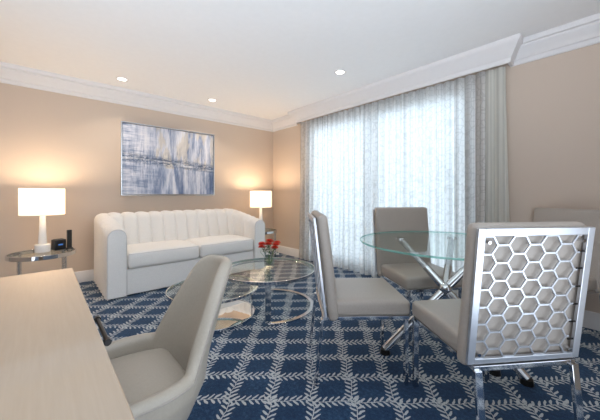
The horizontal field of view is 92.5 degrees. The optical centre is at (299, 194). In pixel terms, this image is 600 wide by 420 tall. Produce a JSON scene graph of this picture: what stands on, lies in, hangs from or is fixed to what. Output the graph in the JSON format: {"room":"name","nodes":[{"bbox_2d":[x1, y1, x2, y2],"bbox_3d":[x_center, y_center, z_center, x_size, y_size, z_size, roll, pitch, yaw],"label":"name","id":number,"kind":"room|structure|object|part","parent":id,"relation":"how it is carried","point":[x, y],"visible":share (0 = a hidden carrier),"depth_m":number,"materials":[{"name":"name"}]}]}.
{"room":"hotel room","nodes":[
{"label":"hotel room","id":0,"kind":"room"},
{"bbox_2d":[0,83,272,276],"bbox_3d":[-2.179,-0.160,4.010,4.620,2.440,0.120,0,0,-42],"label":"wall","id":1,"kind":"structure","parent":0,"point":[48,139],"depth_m":3.50,"materials":[{"name":"beige paint"}]},
{"bbox_2d":[0,62,272,131],"bbox_3d":[-2.149,-1.285,3.886,4.500,0.190,0.104,0,0,-42],"label":"trim","id":2,"kind":"structure","parent":1,"relation":"attached to","point":[12,74],"depth_m":3.70,"materials":[{"name":"white paint"}]},
{"bbox_2d":[120,121,213,195],"bbox_3d":[-1.863,-0.480,4.182,1.290,0.974,0.043,0,0,-42],"label":"painting","id":3,"kind":"object","parent":1,"relation":"attached to","point":[154,160],"visible":1,"depth_m":4.10,"materials":[{"name":"paint"}]},
{"bbox_2d":[74,245,272,282],"bbox_3d":[-2.178,0.993,3.919,4.500,0.135,0.016,0,0,-42],"label":"baseboard","id":4,"kind":"structure","parent":1,"relation":"attached to","point":[87,275],"depth_m":3.52,"materials":[{"name":"white paint"}]},
{"bbox_2d":[0,0,599,119],"bbox_3d":[-0.443,-1.420,2.075,4.620,0.080,5.320,0,0,-42],"label":"ceiling","id":5,"kind":"structure","parent":0,"point":[267,59],"depth_m":2.56,"materials":[{"name":"paint"}]},
{"bbox_2d":[116,77,128,81],"bbox_3d":[-2.116,-1.377,3.415,0.132,0.006,0.132,0,0,-42],"label":"recessed light","id":6,"kind":"object","parent":5,"relation":"in","point":[123,79],"visible":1,"depth_m":3.42,"materials":[{"name":"white paint"}]},
{"bbox_2d":[334,70,345,74],"bbox_3d":[0.451,-1.377,3.220,0.132,0.006,0.132,0,0,-42],"label":"recessed light","id":7,"kind":"object","parent":5,"relation":"in","point":[337,72],"visible":1,"depth_m":3.22,"materials":[{"name":"white paint"}]},
{"bbox_2d":[79,252,599,419],"bbox_3d":[-0.443,1.100,2.075,4.620,0.080,5.320,0,0,-42],"label":"floor","id":8,"kind":"structure","parent":0,"point":[256,370],"depth_m":1.75,"materials":[{"name":"blue carpet"}]},
{"bbox_2d":[5,247,75,274],"bbox_3d":[-2.631,0.821,2.933,0.542,0.478,0.542,0,0,31],"label":"side table","id":9,"kind":"object","parent":8,"relation":"on","point":[10,257],"visible":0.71,"depth_m":2.81,"materials":[{"name":"clear glass"}]},
{"bbox_2d":[18,188,64,252],"bbox_3d":[-2.631,0.257,2.933,0.356,0.650,0.356,0,0,-42],"label":"table lamp","id":10,"kind":"object","parent":9,"relation":"on","point":[42,202],"visible":1,"depth_m":2.83,"materials":[{"name":"white fabric"}]},
{"bbox_3d":[-2.631,0.067,2.933,0.356,0.270,0.356,0,0,-42],"label":"lamp shade","id":11,"kind":"part","parent":10,"relation":"part of","materials":[{"name":"fabric"}]},
{"bbox_3d":[-2.631,0.304,2.933,0.072,0.395,0.072,0,0,-42],"label":"stem","id":12,"kind":"part","parent":10,"relation":"part of","materials":[{"name":"white ceramic"}]},
{"bbox_2d":[51,238,65,250],"bbox_3d":[-2.572,0.525,3.059,0.092,0.113,0.100,0,0,28],"label":"clock radio","id":13,"kind":"object","parent":9,"relation":"on","point":[56,244],"visible":1,"depth_m":3.03,"materials":[{"name":"black plastic"}]},
{"bbox_3d":[-2.621,0.820,3.174,0.026,0.456,0.026,0,0,31],"label":"leg","id":14,"kind":"part","parent":9,"relation":"part of","materials":[{"name":"silver metal"}]},
{"bbox_2d":[66,230,72,248],"bbox_3d":[-2.497,0.479,3.107,0.044,0.205,0.056,0,0,28],"label":"remote control","id":15,"kind":"object","parent":9,"relation":"on","point":[69,232],"visible":1,"depth_m":3.10,"materials":[{"name":"black plastic"}]},
{"bbox_2d":[0,268,134,419],"bbox_3d":[-0.677,0.685,0.460,0.654,0.750,1.530,0,0,-42],"label":"desk","id":16,"kind":"object","parent":8,"relation":"on","point":[56,364],"visible":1,"depth_m":0.55,"materials":[{"name":"beige wood"}]},
{"bbox_3d":[-0.561,0.370,0.775,0.060,0.017,0.192,0,0,-42],"label":"handle","id":17,"kind":"part","parent":16,"relation":"part of","materials":[{"name":"black metal"}]},
{"bbox_2d":[105,255,231,419],"bbox_3d":[-0.531,0.657,0.974,0.629,0.814,0.477,0,0,-42],"label":"desk chair","id":18,"kind":"object","parent":8,"relation":"on","point":[161,373],"visible":0.73,"depth_m":1.02,"materials":[{"name":"beige leather"}]},
{"bbox_3d":[-0.601,0.648,0.911,0.440,0.099,0.395,0,0,-42],"label":"seat","id":19,"kind":"part","parent":18,"relation":"part of","materials":[{"name":"beige leather"}]},
{"bbox_2d":[94,208,264,300],"bbox_3d":[-1.517,0.631,3.826,1.922,0.833,0.938,0,0,-42],"label":"sofa","id":20,"kind":"object","parent":8,"relation":"on","point":[140,251],"visible":0.98,"depth_m":3.49,"materials":[{"name":"white leather"}]},
{"bbox_3d":[-2.172,0.636,3.264,0.197,0.823,0.900,0,0,-42],"label":"arm","id":21,"kind":"part","parent":20,"relation":"part of","materials":[{"name":"white fabric"}]},
{"bbox_3d":[-1.861,0.698,2.918,0.177,0.700,0.040,0,0,-42],"label":"arm","id":22,"kind":"part","parent":20,"relation":"part of","materials":[{"name":"white fabric"}]},
{"bbox_2d":[127,240,198,267],"bbox_3d":[-1.693,0.677,3.445,0.764,0.187,0.600,0,0,-42],"label":"seat cushion","id":23,"kind":"object","parent":20,"relation":"on","point":[140,253],"depth_m":3.27,"materials":[{"name":"white fabric"}]},
{"bbox_3d":[-1.698,0.588,4.028,1.690,0.745,0.354,0,0,-42],"label":"backrest","id":24,"kind":"part","parent":20,"relation":"part of","materials":[{"name":"white fabric"}]},
{"bbox_2d":[185,234,252,256],"bbox_3d":[-1.120,0.677,3.960,0.764,0.187,0.600,0,0,-42],"label":"seat cushion","id":25,"kind":"object","parent":20,"relation":"on","point":[225,245],"depth_m":3.80,"materials":[{"name":"white fabric"}]},
{"bbox_3d":[-0.888,0.636,4.416,0.197,0.823,0.900,0,0,-42],"label":"arm","id":26,"kind":"part","parent":20,"relation":"part of","materials":[{"name":"white fabric"}]},
{"bbox_3d":[-0.577,0.698,4.070,0.177,0.700,0.040,0,0,-42],"label":"arm","id":27,"kind":"part","parent":20,"relation":"part of","materials":[{"name":"white fabric"}]},
{"bbox_2d":[165,274,257,333],"bbox_3d":[-0.758,0.932,2.524,0.770,0.256,0.770,0,0,-42],"label":"coffee table","id":28,"kind":"object","parent":8,"relation":"on","point":[234,313],"visible":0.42,"depth_m":2.46,"materials":[{"name":"clear glass"}]},
{"bbox_2d":[265,228,276,234],"bbox_3d":[-0.651,0.821,4.763,0.542,0.478,0.542,0,0,31],"label":"side table","id":29,"kind":"object","parent":8,"relation":"on","point":[272,231],"visible":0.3,"depth_m":4.71,"materials":[{"name":"clear glass"}]},
{"bbox_2d":[250,191,271,219],"bbox_3d":[-0.651,0.257,4.763,0.356,0.650,0.356,0,0,-42],"label":"table lamp","id":30,"kind":"object","parent":29,"relation":"on","point":[258,199],"visible":0.82,"depth_m":4.61,"materials":[{"name":"white fabric"}]},
{"bbox_3d":[-0.651,0.304,4.763,0.072,0.395,0.072,0,0,-42],"label":"stem","id":31,"kind":"part","parent":30,"relation":"part of","materials":[{"name":"white ceramic"}]},
{"bbox_3d":[-0.651,0.067,4.763,0.356,0.270,0.356,0,0,-42],"label":"lamp shade","id":32,"kind":"part","parent":30,"relation":"part of","materials":[{"name":"fabric"}]},
{"bbox_2d":[228,257,314,325],"bbox_3d":[-0.307,0.879,2.760,0.910,0.361,0.910,0,0,-42],"label":"coffee table","id":33,"kind":"object","parent":8,"relation":"on","point":[267,284],"visible":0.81,"depth_m":2.45,"materials":[{"name":"clear glass"}]},
{"bbox_3d":[-0.307,0.706,2.760,0.892,0.012,0.892,0,0,-42],"label":"glass","id":34,"kind":"part","parent":33,"relation":"part of","materials":[{"name":"clear glass"}]},
{"bbox_3d":[-0.293,0.626,2.745,0.100,0.145,0.100,0,0,-42],"label":"vase","id":35,"kind":"object","parent":33,"relation":"on","visible":0},
{"bbox_2d":[266,239,271,264],"bbox_3d":[-0.293,0.546,2.745,0.072,0.249,0.070,0,0,1],"label":"rose","id":36,"kind":"object","parent":35,"relation":"in","point":[268,240],"visible":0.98,"depth_m":2.74,"materials":[{"name":"red plant"}]},
{"bbox_2d":[308,210,409,387],"bbox_3d":[0.337,0.584,1.815,0.548,0.953,0.496,0,0,-2],"label":"dining chair","id":37,"kind":"object","parent":8,"relation":"on","point":[342,298],"visible":1,"depth_m":1.59,"materials":[{"name":"beige leather"}]},
{"bbox_3d":[0.090,0.874,2.019,0.052,0.373,0.030,0,0,-2],"label":"leg","id":38,"kind":"part","parent":37,"relation":"part of","materials":[{"name":"silver metal"}]},
{"bbox_3d":[0.101,0.397,1.807,0.077,0.544,0.494,0,0,-2],"label":"frame","id":39,"kind":"part","parent":37,"relation":"part of","materials":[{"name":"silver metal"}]},
{"bbox_3d":[0.104,0.874,1.595,0.052,0.373,0.030,0,0,-2],"label":"leg","id":40,"kind":"part","parent":37,"relation":"part of","materials":[{"name":"silver metal"}]},
{"bbox_3d":[0.147,0.401,1.808,0.123,0.586,0.496,0,0,-2],"label":"backrest","id":41,"kind":"part","parent":37,"relation":"part of","materials":[{"name":"beige leather"}]},
{"bbox_3d":[0.360,0.683,1.815,0.483,0.021,0.448,0,0,-2],"label":"seat frame","id":42,"kind":"part","parent":37,"relation":"part of","materials":[{"name":"grey leather"}]},
{"bbox_3d":[0.389,0.626,1.816,0.440,0.097,0.460,0,0,-2],"label":"seat","id":43,"kind":"part","parent":37,"relation":"part of","materials":[{"name":"beige leather"}]},
{"bbox_3d":[0.581,0.876,2.035,0.018,0.368,0.030,0,0,-2],"label":"leg","id":44,"kind":"part","parent":37,"relation":"part of","materials":[{"name":"silver metal"}]},
{"bbox_3d":[0.595,0.876,1.611,0.018,0.368,0.030,0,0,-2],"label":"leg","id":45,"kind":"part","parent":37,"relation":"part of","materials":[{"name":"silver metal"}]},
{"bbox_2d":[372,207,462,343],"bbox_3d":[0.935,0.584,2.330,0.496,0.953,0.548,0,0,-10],"label":"dining chair","id":46,"kind":"object","parent":8,"relation":"on","point":[403,271],"visible":0.84,"depth_m":2.46,"materials":[{"name":"grey leather"}]},
{"bbox_3d":[0.895,0.397,2.562,0.494,0.544,0.077,0,0,-10],"label":"frame","id":47,"kind":"part","parent":46,"relation":"part of","materials":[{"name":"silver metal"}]},
{"bbox_3d":[0.903,0.401,2.517,0.496,0.586,0.123,0,0,-10],"label":"backrest","id":48,"kind":"part","parent":46,"relation":"part of","materials":[{"name":"beige leather"}]},
{"bbox_3d":[0.769,0.876,2.046,0.030,0.368,0.018,0,0,-10],"label":"leg","id":49,"kind":"part","parent":46,"relation":"part of","materials":[{"name":"silver metal"}]},
{"bbox_3d":[0.939,0.683,2.307,0.448,0.021,0.483,0,0,-10],"label":"seat frame","id":50,"kind":"part","parent":46,"relation":"part of","materials":[{"name":"silver metal"}]},
{"bbox_3d":[1.103,0.874,2.602,0.030,0.373,0.052,0,0,-10],"label":"leg","id":51,"kind":"part","parent":46,"relation":"part of","materials":[{"name":"silver metal"}]},
{"bbox_3d":[0.944,0.626,2.279,0.460,0.097,0.440,0,0,-10],"label":"seat","id":52,"kind":"part","parent":46,"relation":"part of","materials":[{"name":"beige leather"}]},
{"bbox_2d":[360,231,533,387],"bbox_3d":[0.971,0.685,1.929,1.110,0.750,1.110,0,0,-42],"label":"dining table","id":53,"kind":"object","parent":8,"relation":"on","point":[445,284],"visible":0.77,"depth_m":1.90,"materials":[{"name":"clear glass"}]},
{"bbox_3d":[0.759,0.841,1.921,0.413,0.419,0.052,0,0,1],"label":"leg","id":54,"kind":"part","parent":53,"relation":"part of","materials":[{"name":"silver metal"}]},
{"bbox_3d":[0.971,0.316,1.929,1.110,0.012,1.110,0,0,-42],"label":"glass","id":55,"kind":"part","parent":53,"relation":"part of","materials":[{"name":"clear glass"}]},
{"bbox_3d":[1.132,0.841,1.756,0.052,0.420,0.439,0,0,-45],"label":"leg","id":56,"kind":"part","parent":53,"relation":"part of","materials":[{"name":"silver metal"}]},
{"bbox_2d":[412,221,595,419],"bbox_3d":[0.880,0.584,1.366,0.496,0.953,0.548,0,0,-7],"label":"dining chair","id":57,"kind":"object","parent":8,"relation":"on","point":[521,304],"visible":1,"depth_m":1.14,"materials":[{"name":"silver metal"}]},
{"bbox_3d":[0.641,0.876,1.591,0.030,0.368,0.018,0,0,-6],"label":"leg","id":58,"kind":"part","parent":57,"relation":"part of","materials":[{"name":"silver metal"}]},
{"bbox_3d":[0.874,0.626,1.418,0.460,0.097,0.440,0,0,-6],"label":"seat","id":59,"kind":"part","parent":57,"relation":"part of","materials":[{"name":"beige leather"}]},
{"bbox_3d":[0.697,0.874,1.104,0.030,0.373,0.052,0,0,-6],"label":"leg","id":60,"kind":"part","parent":57,"relation":"part of","materials":[{"name":"silver metal"}]},
{"bbox_3d":[1.062,0.876,1.639,0.030,0.368,0.018,0,0,-7],"label":"leg","id":61,"kind":"part","parent":57,"relation":"part of","materials":[{"name":"silver metal"}]},
{"bbox_3d":[0.877,0.683,1.389,0.448,0.021,0.483,0,0,-6],"label":"seat frame","id":62,"kind":"part","parent":57,"relation":"part of","materials":[{"name":"silver metal"}]},
{"bbox_3d":[0.901,0.401,1.177,0.496,0.586,0.123,0,0,-6],"label":"backrest","id":63,"kind":"part","parent":57,"relation":"part of","materials":[{"name":"silver metal"}]},
{"bbox_3d":[0.907,0.397,1.132,0.494,0.544,0.077,0,0,-6],"label":"frame","id":64,"kind":"part","parent":57,"relation":"part of","materials":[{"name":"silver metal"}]},
{"bbox_3d":[1.118,0.874,1.152,0.030,0.373,0.052,0,0,-6],"label":"leg","id":65,"kind":"part","parent":57,"relation":"part of","materials":[{"name":"silver metal"}]},
{"bbox_2d":[533,208,599,298],"bbox_3d":[1.898,0.584,2.207,0.548,0.953,0.496,0,0,-14],"label":"dining chair","id":66,"kind":"object","parent":8,"relation":"on","point":[589,218],"visible":0.22,"depth_m":2.10,"materials":[{"name":"leather"}]},
{"bbox_3d":[1.848,0.626,2.194,0.440,0.097,0.460,0,0,-14],"label":"seat","id":67,"kind":"part","parent":66,"relation":"part of","materials":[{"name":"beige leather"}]},
{"bbox_2d":[273,43,599,312],"bbox_3d":[1.272,-0.160,3.533,0.120,2.440,5.200,0,0,-42],"label":"wall","id":68,"kind":"structure","parent":0,"point":[553,102],"depth_m":2.50,"materials":[{"name":"beige paint"}]},
{"bbox_2d":[272,115,297,131],"bbox_3d":[-0.314,-1.285,5.133,0.104,0.190,0.700,0,0,-42],"label":"trim","id":69,"kind":"structure","parent":68,"relation":"attached to","point":[284,122],"depth_m":5.11,"materials":[{"name":"white paint"}]},
{"bbox_2d":[299,105,364,273],"bbox_3d":[0.418,-0.073,4.290,0.089,2.237,1.296,0,0,-42],"label":"sheer curtain","id":70,"kind":"object","parent":68,"relation":"hanging from","point":[332,153],"visible":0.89,"depth_m":4.17,"materials":[{"name":"white fabric"}]},
{"bbox_2d":[288,33,522,123],"bbox_3d":[0.915,-1.285,3.676,0.219,0.190,3.118,0,0,-42],"label":"curtain valance","id":71,"kind":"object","parent":68,"relation":"attached to","point":[503,51],"depth_m":3.11,"materials":[{"name":"white paint"}]},
{"bbox_2d":[365,71,484,295],"bbox_3d":[1.314,-0.073,3.293,0.094,2.237,1.416,0,0,-42],"label":"sheer curtain","id":72,"kind":"object","parent":68,"relation":"hanging from","point":[425,147],"visible":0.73,"depth_m":3.15,"materials":[{"name":"white fabric"}]},
{"bbox_2d":[273,245,599,330],"bbox_3d":[1.181,0.993,3.532,0.016,0.135,5.080,0,0,-42],"label":"baseboard","id":73,"kind":"structure","parent":68,"relation":"attached to","point":[591,320],"depth_m":2.29,"materials":[{"name":"white paint"}]},
{"bbox_2d":[485,66,509,221],"bbox_3d":[1.862,-0.072,2.695,0.056,2.240,0.235,0,0,-42],"label":"drape","id":74,"kind":"object","parent":68,"relation":"hanging from","point":[496,156],"visible":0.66,"depth_m":2.70,"materials":[{"name":"grey fabric"}]},
{"bbox_2d":[510,13,599,66],"bbox_3d":[2.384,-1.285,2.126,0.104,0.190,1.380,0,0,-42],"label":"trim","id":75,"kind":"structure","parent":68,"relation":"attached to","point":[584,32],"depth_m":2.37,"materials":[{"name":"white paint"}]}
]}

